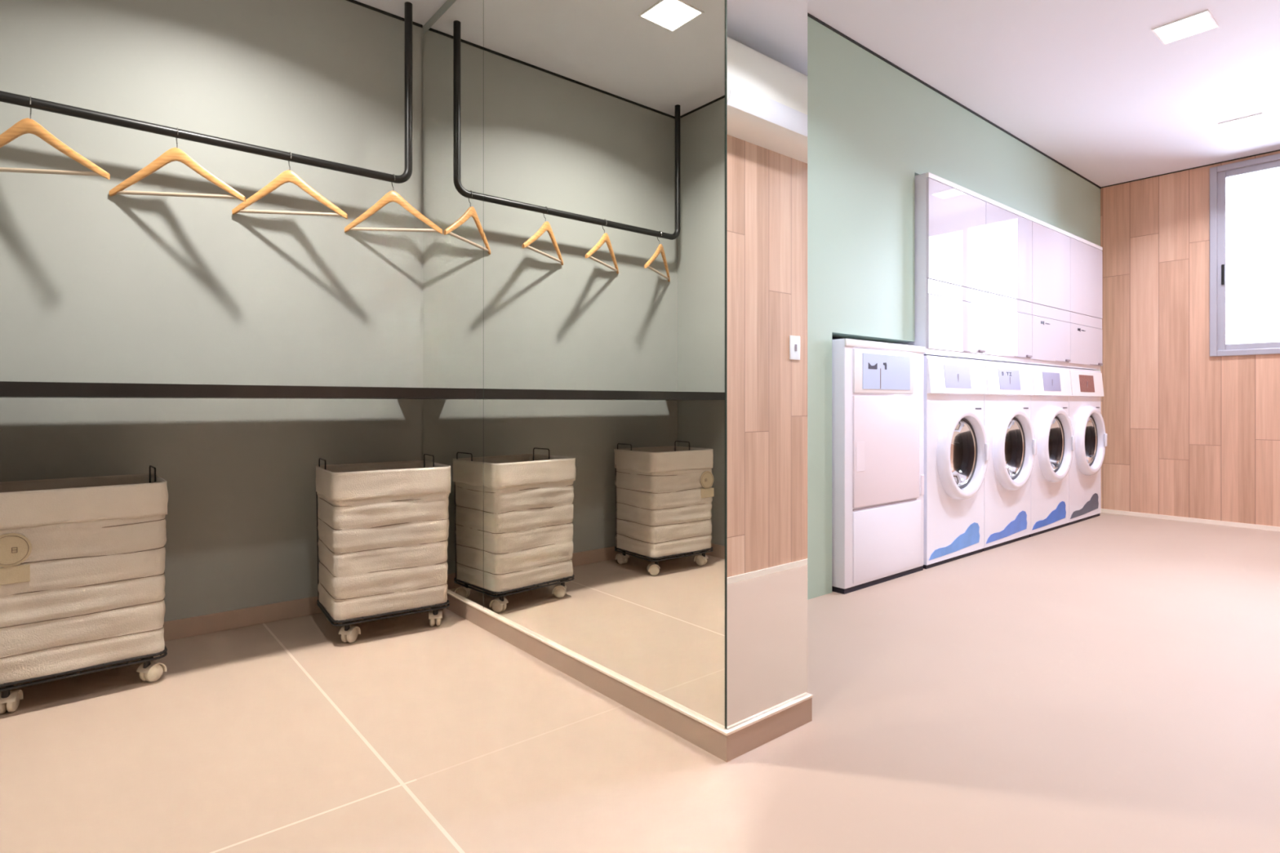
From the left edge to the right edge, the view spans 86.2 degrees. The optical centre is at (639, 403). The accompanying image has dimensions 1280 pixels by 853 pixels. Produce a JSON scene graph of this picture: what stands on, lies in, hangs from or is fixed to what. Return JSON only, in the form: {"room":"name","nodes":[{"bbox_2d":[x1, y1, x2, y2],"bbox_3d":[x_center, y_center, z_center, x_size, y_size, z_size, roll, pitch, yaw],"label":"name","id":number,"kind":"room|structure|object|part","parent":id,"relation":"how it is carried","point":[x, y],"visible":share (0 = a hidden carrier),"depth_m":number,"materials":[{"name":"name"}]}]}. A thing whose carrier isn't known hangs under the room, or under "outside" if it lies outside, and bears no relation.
{"room":"laundry","nodes":[
{"label":"laundry","id":0,"kind":"room"},
{"bbox_2d":[0,0,423,622],"bbox_3d":[-1.605,-0.434,2.764,2.080,2.629,0.150,0,0,-40],"label":"wall","id":1,"kind":"structure","parent":0,"point":[96,286],"depth_m":2.63,"materials":[{"name":"grey paint"}]},
{"bbox_2d":[0,381,475,399],"bbox_3d":[-1.449,-0.040,2.440,1.604,0.041,0.546,0,0,-40],"label":"countertop","id":2,"kind":"structure","parent":1,"relation":"attached to","point":[7,388],"depth_m":2.19,"materials":[{"name":"black laminate"}]},
{"bbox_2d":[163,595,326,641],"bbox_3d":[-1.625,0.844,2.643,1.595,0.072,0.010,0,0,-40],"label":"baseboard","id":3,"kind":"structure","parent":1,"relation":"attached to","point":[175,629],"depth_m":2.68,"materials":[{"name":"tile"}]},
{"bbox_2d":[346,0,422,27],"bbox_3d":[-1.623,-1.743,2.649,1.605,0.012,0.004,0,0,-40],"label":"trim","id":4,"kind":"structure","parent":1,"relation":"attached to","point":[351,1],"depth_m":3.04,"materials":[{"name":"black"}]},
{"bbox_2d":[423,0,456,34],"bbox_3d":[-0.271,-0.434,2.536,0.320,2.629,1.906,0,0,-40],"label":"wall pier","id":5,"kind":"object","parent":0,"point":[448,3],"visible":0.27,"depth_m":3.04,"materials":[{"name":"grey paint"}]},
{"bbox_2d":[422,0,483,608],"bbox_3d":[-0.807,-0.446,2.926,0.006,2.504,0.602,0,0,-40],"label":"wall mirror","id":6,"kind":"object","parent":5,"relation":"attached to","point":[453,46],"visible":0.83,"depth_m":2.88,"materials":[{"name":"clear glass"}]},
{"bbox_2d":[483,0,725,728],"bbox_3d":[-0.200,-0.446,2.195,0.006,2.504,1.292,0,0,-40],"label":"wall mirror","id":7,"kind":"object","parent":5,"relation":"attached to","point":[604,121],"visible":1,"depth_m":2.07,"materials":[{"name":"clear glass"}]},
{"bbox_2d":[440,591,813,762],"bbox_3d":[-0.266,0.847,2.523,0.343,0.066,1.912,0,0,-40],"label":"baseboard","id":8,"kind":"object","parent":5,"relation":"attached to","point":[732,746],"visible":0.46,"depth_m":1.89,"materials":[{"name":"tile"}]},
{"bbox_2d":[725,0,807,728],"bbox_3d":[0.339,-0.446,1.798,0.325,2.504,0.006,0,0,-40],"label":"wall mirror","id":9,"kind":"object","parent":5,"relation":"attached to","point":[766,40],"visible":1,"depth_m":1.78,"materials":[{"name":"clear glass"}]},
{"bbox_2d":[0,512,1279,852],"bbox_3d":[1.717,0.940,2.660,7.360,0.120,4.900,0,0,-40],"label":"floor","id":10,"kind":"structure","parent":0,"point":[1105,682],"depth_m":1.80,"materials":[{"name":"tile"}]},
{"bbox_2d":[0,465,168,714],"bbox_3d":[-1.773,0.548,2.155,0.437,0.664,0.378,0,0,-42],"label":"cart","id":11,"kind":"object","parent":10,"relation":"on","point":[82,559],"visible":1,"depth_m":2.02,"materials":[{"name":"fabric"}]},
{"bbox_3d":[-1.769,0.566,2.151,0.432,0.472,0.365,0,0,-42],"label":"frame","id":12,"kind":"part","parent":11,"relation":"part of","materials":[{"name":"grey metal"}]},
{"bbox_3d":[-1.673,0.250,2.349,0.005,0.068,0.130,0,0,-42],"label":"handle","id":13,"kind":"part","parent":11,"relation":"part of","materials":[{"name":"grey metal"}]},
{"bbox_2d":[315,453,450,643],"bbox_3d":[-1.023,0.548,2.721,0.445,0.664,0.379,0,0,-35],"label":"cart","id":14,"kind":"object","parent":10,"relation":"on","point":[383,527],"visible":1,"depth_m":2.57,"materials":[{"name":"fabric"}]},
{"bbox_3d":[-1.238,0.250,2.666,0.005,0.068,0.130,0,0,-35],"label":"handle","id":15,"kind":"part","parent":14,"relation":"part of","materials":[{"name":"grey metal"}]},
{"bbox_3d":[-0.896,0.250,2.903,0.005,0.068,0.130,0,0,-35],"label":"handle","id":16,"kind":"part","parent":14,"relation":"part of","materials":[{"name":"grey metal"}]},
{"bbox_2d":[831,338,925,594],"bbox_3d":[0.997,0.290,3.651,0.726,1.180,0.734,0,0,-40],"label":"laundry machine","id":17,"kind":"object","parent":10,"relation":"on","point":[877,388],"visible":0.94,"depth_m":3.30,"materials":[{"name":"white metal"}]},
{"bbox_3d":[1.035,0.250,3.213,0.070,0.140,0.002,0,0,-40],"label":"door plate","id":18,"kind":"part","parent":17,"relation":"part of","materials":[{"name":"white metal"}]},
{"bbox_3d":[1.199,-0.154,3.356,0.535,0.208,0.014,0,0,-40],"label":"control panel","id":19,"kind":"part","parent":17,"relation":"part of","materials":[{"name":"white"}]},
{"bbox_3d":[1.223,-0.282,3.378,0.724,0.033,0.011,0,0,-40],"label":"trim","id":20,"kind":"part","parent":17,"relation":"part of","materials":[{"name":"white metal"}]},
{"bbox_3d":[1.223,0.225,3.377,0.600,0.526,0.012,0,0,-40],"label":"door","id":21,"kind":"part","parent":17,"relation":"part of","materials":[{"name":"white ceramic"}]},
{"bbox_3d":[1.230,0.673,3.385,0.620,0.334,0.010,0,0,-40],"label":"panel","id":22,"kind":"part","parent":17,"relation":"part of","materials":[{"name":"white metal"}]},
{"bbox_2d":[923,355,989,568],"bbox_3d":[1.572,0.312,4.094,0.676,1.135,0.786,0,0,-40],"label":"washing machine","id":23,"kind":"object","parent":10,"relation":"on","point":[957,446],"visible":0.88,"depth_m":3.79,"materials":[{"name":"white metal"}]},
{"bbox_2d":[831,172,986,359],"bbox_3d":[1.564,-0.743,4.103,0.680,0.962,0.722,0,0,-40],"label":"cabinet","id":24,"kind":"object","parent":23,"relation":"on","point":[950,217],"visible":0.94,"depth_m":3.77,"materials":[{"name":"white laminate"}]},
{"bbox_3d":[1.783,-1.211,3.840,0.678,0.026,0.015,0,0,-40],"label":"trim","id":25,"kind":"part","parent":24,"relation":"part of","materials":[{"name":"white"}]},
{"bbox_3d":[1.783,-0.436,3.841,0.676,0.288,0.014,0,0,-40],"label":"panel","id":26,"kind":"part","parent":24,"relation":"part of","materials":[{"name":"white glass"}]},
{"bbox_3d":[1.783,-0.929,3.841,0.676,0.531,0.014,0,0,-40],"label":"door","id":27,"kind":"part","parent":24,"relation":"part of","materials":[{"name":"white glass"}]},
{"bbox_3d":[1.933,-0.305,3.949,0.250,0.018,0.012,0,0,-40],"label":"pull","id":28,"kind":"part","parent":24,"relation":"part of","materials":[{"name":"grey metal"}]},
{"bbox_2d":[928,522,979,560],"bbox_3d":[1.766,0.763,3.829,0.600,0.144,0.002,0,0,-40],"label":"print","id":29,"kind":"object","parent":23,"relation":"attached to","point":[954,540],"depth_m":3.81},
{"bbox_3d":[1.787,-0.147,3.835,0.670,0.190,0.024,0,0,-40],"label":"control panel","id":30,"kind":"part","parent":23,"relation":"part of","materials":[{"name":"white plastic"}]},
{"bbox_3d":[1.821,0.280,3.841,0.524,0.524,0.055,0,0,-40],"label":"door","id":31,"kind":"part","parent":23,"relation":"part of","materials":[{"name":"white plastic"}]},
{"bbox_3d":[1.775,0.280,3.896,0.374,0.374,0.098,0,0,-40],"label":"door glass","id":32,"kind":"part","parent":23,"relation":"part of","materials":[{"name":"glass"}]},
{"bbox_3d":[2.007,0.280,3.955,0.032,0.100,0.016,0,0,-40],"label":"door handle","id":33,"kind":"part","parent":23,"relation":"part of","materials":[{"name":"white plastic"}]},
{"bbox_2d":[982,360,1036,551],"bbox_3d":[2.096,0.312,4.529,0.676,1.135,0.786,0,0,-40],"label":"washing machine","id":34,"kind":"object","parent":10,"relation":"on","point":[1007,424],"visible":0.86,"depth_m":4.25,"materials":[{"name":"white metal"}]},
{"bbox_2d":[979,196,1032,364],"bbox_3d":[2.088,-0.743,4.538,0.680,0.962,0.722,0,0,-40],"label":"cabinet","id":35,"kind":"object","parent":34,"relation":"on","point":[1008,293],"visible":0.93,"depth_m":4.25,"materials":[{"name":"white laminate"}]},
{"bbox_3d":[2.307,-0.929,4.276,0.676,0.531,0.014,0,0,-40],"label":"door","id":36,"kind":"part","parent":35,"relation":"part of","materials":[{"name":"white glass"}]},
{"bbox_3d":[2.307,-1.211,4.275,0.678,0.026,0.015,0,0,-40],"label":"trim","id":37,"kind":"part","parent":35,"relation":"part of","materials":[{"name":"white"}]},
{"bbox_3d":[2.307,-0.436,4.276,0.676,0.288,0.014,0,0,-40],"label":"panel","id":38,"kind":"part","parent":35,"relation":"part of","materials":[{"name":"white glass"}]},
{"bbox_3d":[2.457,-0.305,4.383,0.250,0.018,0.012,0,0,-40],"label":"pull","id":39,"kind":"part","parent":35,"relation":"part of","materials":[{"name":"grey metal"}]},
{"bbox_2d":[986,511,1026,543],"bbox_3d":[2.290,0.763,4.264,0.600,0.144,0.002,0,0,-40],"label":"print","id":40,"kind":"object","parent":34,"relation":"attached to","point":[1006,526],"depth_m":4.25},
{"bbox_3d":[2.311,-0.147,4.270,0.670,0.190,0.024,0,0,-40],"label":"control panel","id":41,"kind":"part","parent":34,"relation":"part of","materials":[{"name":"white"}]},
{"bbox_3d":[2.345,0.280,4.275,0.524,0.524,0.055,0,0,-40],"label":"door","id":42,"kind":"part","parent":34,"relation":"part of","materials":[{"name":"white plastic"}]},
{"bbox_3d":[2.299,0.280,4.331,0.374,0.374,0.098,0,0,-40],"label":"door glass","id":43,"kind":"part","parent":34,"relation":"part of","materials":[{"name":"glass"}]},
{"bbox_3d":[2.531,0.280,4.390,0.032,0.100,0.016,0,0,-40],"label":"door handle","id":44,"kind":"part","parent":34,"relation":"part of","materials":[{"name":"white plastic"}]},
{"bbox_2d":[1029,364,1075,537],"bbox_3d":[2.620,0.312,4.964,0.676,1.135,0.786,0,0,-40],"label":"washing machine","id":45,"kind":"object","parent":10,"relation":"on","point":[1050,419],"visible":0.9,"depth_m":4.68,"materials":[{"name":"white metal"}]},
{"bbox_2d":[1031,501,1066,530],"bbox_3d":[2.814,0.763,4.699,0.600,0.144,0.002,0,0,-40],"label":"print","id":46,"kind":"object","parent":45,"relation":"attached to","point":[1046,515],"depth_m":4.68},
{"bbox_2d":[1028,217,1071,367],"bbox_3d":[2.612,-0.743,4.973,0.680,0.962,0.722,0,0,-40],"label":"cabinet","id":47,"kind":"object","parent":45,"relation":"on","point":[1051,244],"visible":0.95,"depth_m":4.68,"materials":[{"name":"white laminate"}]},
{"bbox_3d":[2.831,-0.929,4.711,0.676,0.531,0.014,0,0,-40],"label":"door","id":48,"kind":"part","parent":47,"relation":"part of","materials":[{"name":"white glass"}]},
{"bbox_3d":[2.831,-1.211,4.710,0.678,0.026,0.015,0,0,-40],"label":"trim","id":49,"kind":"part","parent":47,"relation":"part of","materials":[{"name":"white"}]},
{"bbox_3d":[2.831,-0.436,4.711,0.676,0.288,0.014,0,0,-40],"label":"panel","id":50,"kind":"part","parent":47,"relation":"part of","materials":[{"name":"white glass"}]},
{"bbox_3d":[2.835,-0.147,4.705,0.670,0.190,0.024,0,0,-40],"label":"control panel","id":51,"kind":"part","parent":45,"relation":"part of","materials":[{"name":"white"}]},
{"bbox_3d":[2.823,0.280,4.766,0.374,0.374,0.098,0,0,-40],"label":"door glass","id":52,"kind":"part","parent":45,"relation":"part of","materials":[{"name":"glass"}]},
{"bbox_3d":[2.869,0.280,4.710,0.524,0.524,0.055,0,0,-40],"label":"door","id":53,"kind":"part","parent":45,"relation":"part of","materials":[{"name":"white plastic"}]},
{"bbox_3d":[3.055,0.280,4.825,0.032,0.100,0.016,0,0,-40],"label":"door handle","id":54,"kind":"part","parent":45,"relation":"part of","materials":[{"name":"white plastic"}]},
{"bbox_2d":[1067,368,1106,525],"bbox_3d":[3.144,0.312,5.399,0.676,1.135,0.786,0,0,-40],"label":"washing machine","id":55,"kind":"object","parent":10,"relation":"on","point":[1086,417],"visible":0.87,"depth_m":5.13,"materials":[{"name":"white metal"}]},
{"bbox_2d":[1064,233,1102,370],"bbox_3d":[3.136,-0.743,5.408,0.680,0.962,0.722,0,0,-40],"label":"cabinet","id":56,"kind":"object","parent":55,"relation":"on","point":[1086,256],"visible":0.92,"depth_m":5.12,"materials":[{"name":"white laminate"}]},
{"bbox_3d":[3.356,-0.929,5.146,0.676,0.531,0.014,0,0,-40],"label":"door","id":57,"kind":"part","parent":56,"relation":"part of","materials":[{"name":"white glass"}]},
{"bbox_3d":[3.355,-1.211,5.144,0.678,0.026,0.015,0,0,-40],"label":"trim","id":58,"kind":"part","parent":56,"relation":"part of","materials":[{"name":"white"}]},
{"bbox_3d":[3.356,-0.436,5.146,0.676,0.288,0.014,0,0,-40],"label":"panel","id":59,"kind":"part","parent":56,"relation":"part of","materials":[{"name":"white glass"}]},
{"bbox_2d":[1070,493,1098,519],"bbox_3d":[3.338,0.763,5.134,0.600,0.144,0.002,0,0,-40],"label":"print","id":60,"kind":"object","parent":55,"relation":"attached to","point":[1082,505],"depth_m":5.12,"materials":[{"name":"paint"}]},
{"bbox_3d":[3.359,-0.147,5.139,0.670,0.190,0.024,0,0,-40],"label":"control panel","id":61,"kind":"part","parent":55,"relation":"part of","materials":[{"name":"white plastic"}]},
{"bbox_3d":[3.393,0.280,5.145,0.524,0.524,0.055,0,0,-40],"label":"door","id":62,"kind":"part","parent":55,"relation":"part of","materials":[{"name":"white plastic"}]},
{"bbox_3d":[3.347,0.280,5.201,0.374,0.374,0.098,0,0,-40],"label":"door glass","id":63,"kind":"part","parent":55,"relation":"part of","materials":[{"name":"glass"}]},
{"bbox_3d":[3.579,0.280,5.260,0.032,0.100,0.016,0,0,-40],"label":"door handle","id":64,"kind":"part","parent":55,"relation":"part of","materials":[{"name":"white plastic"}]},
{"bbox_2d":[355,0,1279,186],"bbox_3d":[1.717,-1.809,2.660,7.360,0.120,4.900,0,0,-40],"label":"ceiling","id":65,"kind":"structure","parent":0,"point":[1089,85],"depth_m":3.54,"materials":[{"name":"white paint"}]},
{"bbox_2d":[0,1,412,183],"bbox_3d":[-1.542,-1.351,2.553,1.410,0.794,0.033,0,0,-40],"label":"rail","id":66,"kind":"object","parent":65,"relation":"hanging from","point":[6,97],"visible":1,"depth_m":2.62,"materials":[{"name":"black metal"}]},
{"bbox_2d":[0,95,110,179],"bbox_3d":[-1.963,-0.863,2.204,0.445,0.254,0.035,0,0,-9],"label":"clothes hanger","id":67,"kind":"object","parent":66,"relation":"hanging from","point":[25,126],"visible":0.98,"depth_m":2.20,"materials":[{"name":"brown wood"}]},
{"bbox_2d":[109,127,245,202],"bbox_3d":[-1.661,-0.863,2.455,0.445,0.254,0.035,0,0,-9],"label":"clothes hanger","id":68,"kind":"object","parent":66,"relation":"hanging from","point":[172,154],"visible":0.94,"depth_m":2.44,"materials":[{"name":"brown wood"}]},
{"bbox_2d":[231,151,347,219],"bbox_3d":[-1.377,-0.863,2.691,0.424,0.254,0.035,0,0,-9],"label":"clothes hanger","id":69,"kind":"object","parent":66,"relation":"hanging from","point":[288,175],"visible":0.94,"depth_m":2.68,"materials":[{"name":"brown wood"}]},
{"bbox_2d":[344,173,442,234],"bbox_3d":[-1.063,-0.863,2.951,0.411,0.254,0.034,0,0,-5],"label":"clothes hanger","id":70,"kind":"object","parent":66,"relation":"hanging from","point":[392,196],"visible":0.92,"depth_m":2.94,"materials":[{"name":"brown wood"}]},
{"bbox_2d":[1151,8,1218,44],"bbox_3d":[2.533,-1.746,3.180,0.208,0.006,0.208,0,0,-40],"label":"recessed light","id":71,"kind":"object","parent":65,"relation":"in","point":[1202,21],"visible":1,"depth_m":3.17,"materials":[{"name":"white plastic"}]},
{"bbox_2d":[1217,112,1268,133],"bbox_3d":[3.755,-1.746,4.260,0.208,0.006,0.208,0,0,-40],"label":"recessed light","id":72,"kind":"object","parent":65,"relation":"in","point":[1259,118],"visible":1,"depth_m":4.25,"materials":[{"name":"white plastic"}]},
{"bbox_2d":[807,16,1100,599],"bbox_3d":[1.828,-0.434,4.038,4.829,2.629,0.120,0,0,-40],"label":"wall","id":73,"kind":"structure","parent":0,"point":[873,127],"depth_m":3.38,"materials":[{"name":"green paint"}]},
{"bbox_2d":[807,12,1101,188],"bbox_3d":[1.868,-1.743,3.990,4.829,0.012,0.004,0,0,-40],"label":"trim","id":74,"kind":"structure","parent":73,"relation":"attached to","point":[809,15],"depth_m":3.79,"materials":[{"name":"black"}]},
{"bbox_2d":[1100,151,1279,526],"bbox_3d":[4.376,-0.434,4.866,0.150,2.629,2.100,0,0,-40],"label":"wall","id":75,"kind":"structure","parent":0,"point":[1191,433],"depth_m":5.16,"materials":[{"name":"brown wood"}]},
{"bbox_2d":[1101,508,1279,531],"bbox_3d":[4.311,0.865,4.819,0.010,0.030,1.850,0,0,-40],"label":"baseboard","id":76,"kind":"structure","parent":75,"relation":"attached to","point":[1106,511],"depth_m":5.07,"materials":[{"name":"beige"}]},
{"bbox_2d":[1101,149,1279,187],"bbox_3d":[4.314,-1.745,4.821,0.004,0.008,1.850,0,0,-40],"label":"trim","id":77,"kind":"structure","parent":75,"relation":"attached to","point":[1277,149],"depth_m":5.07,"materials":[{"name":"black"}]},
{"bbox_2d":[1209,153,1279,356],"bbox_3d":[4.535,-1.031,4.613,0.108,1.378,1.068,0,0,-40],"label":"window","id":78,"kind":"structure","parent":75,"relation":"in","point":[1218,175],"depth_m":4.96,"materials":[{"name":"grey metal"}]},
{"label":"outside","id":79,"kind":"structure","parent":0,"visible":0},
{"bbox_2d":[1226,167,1279,344],"bbox_3d":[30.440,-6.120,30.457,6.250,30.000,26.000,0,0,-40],"label":"window pane","id":80,"kind":"structure","parent":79,"point":[1252,199],"depth_m":30.13,"materials":[{"name":"white glass"}]}
]}

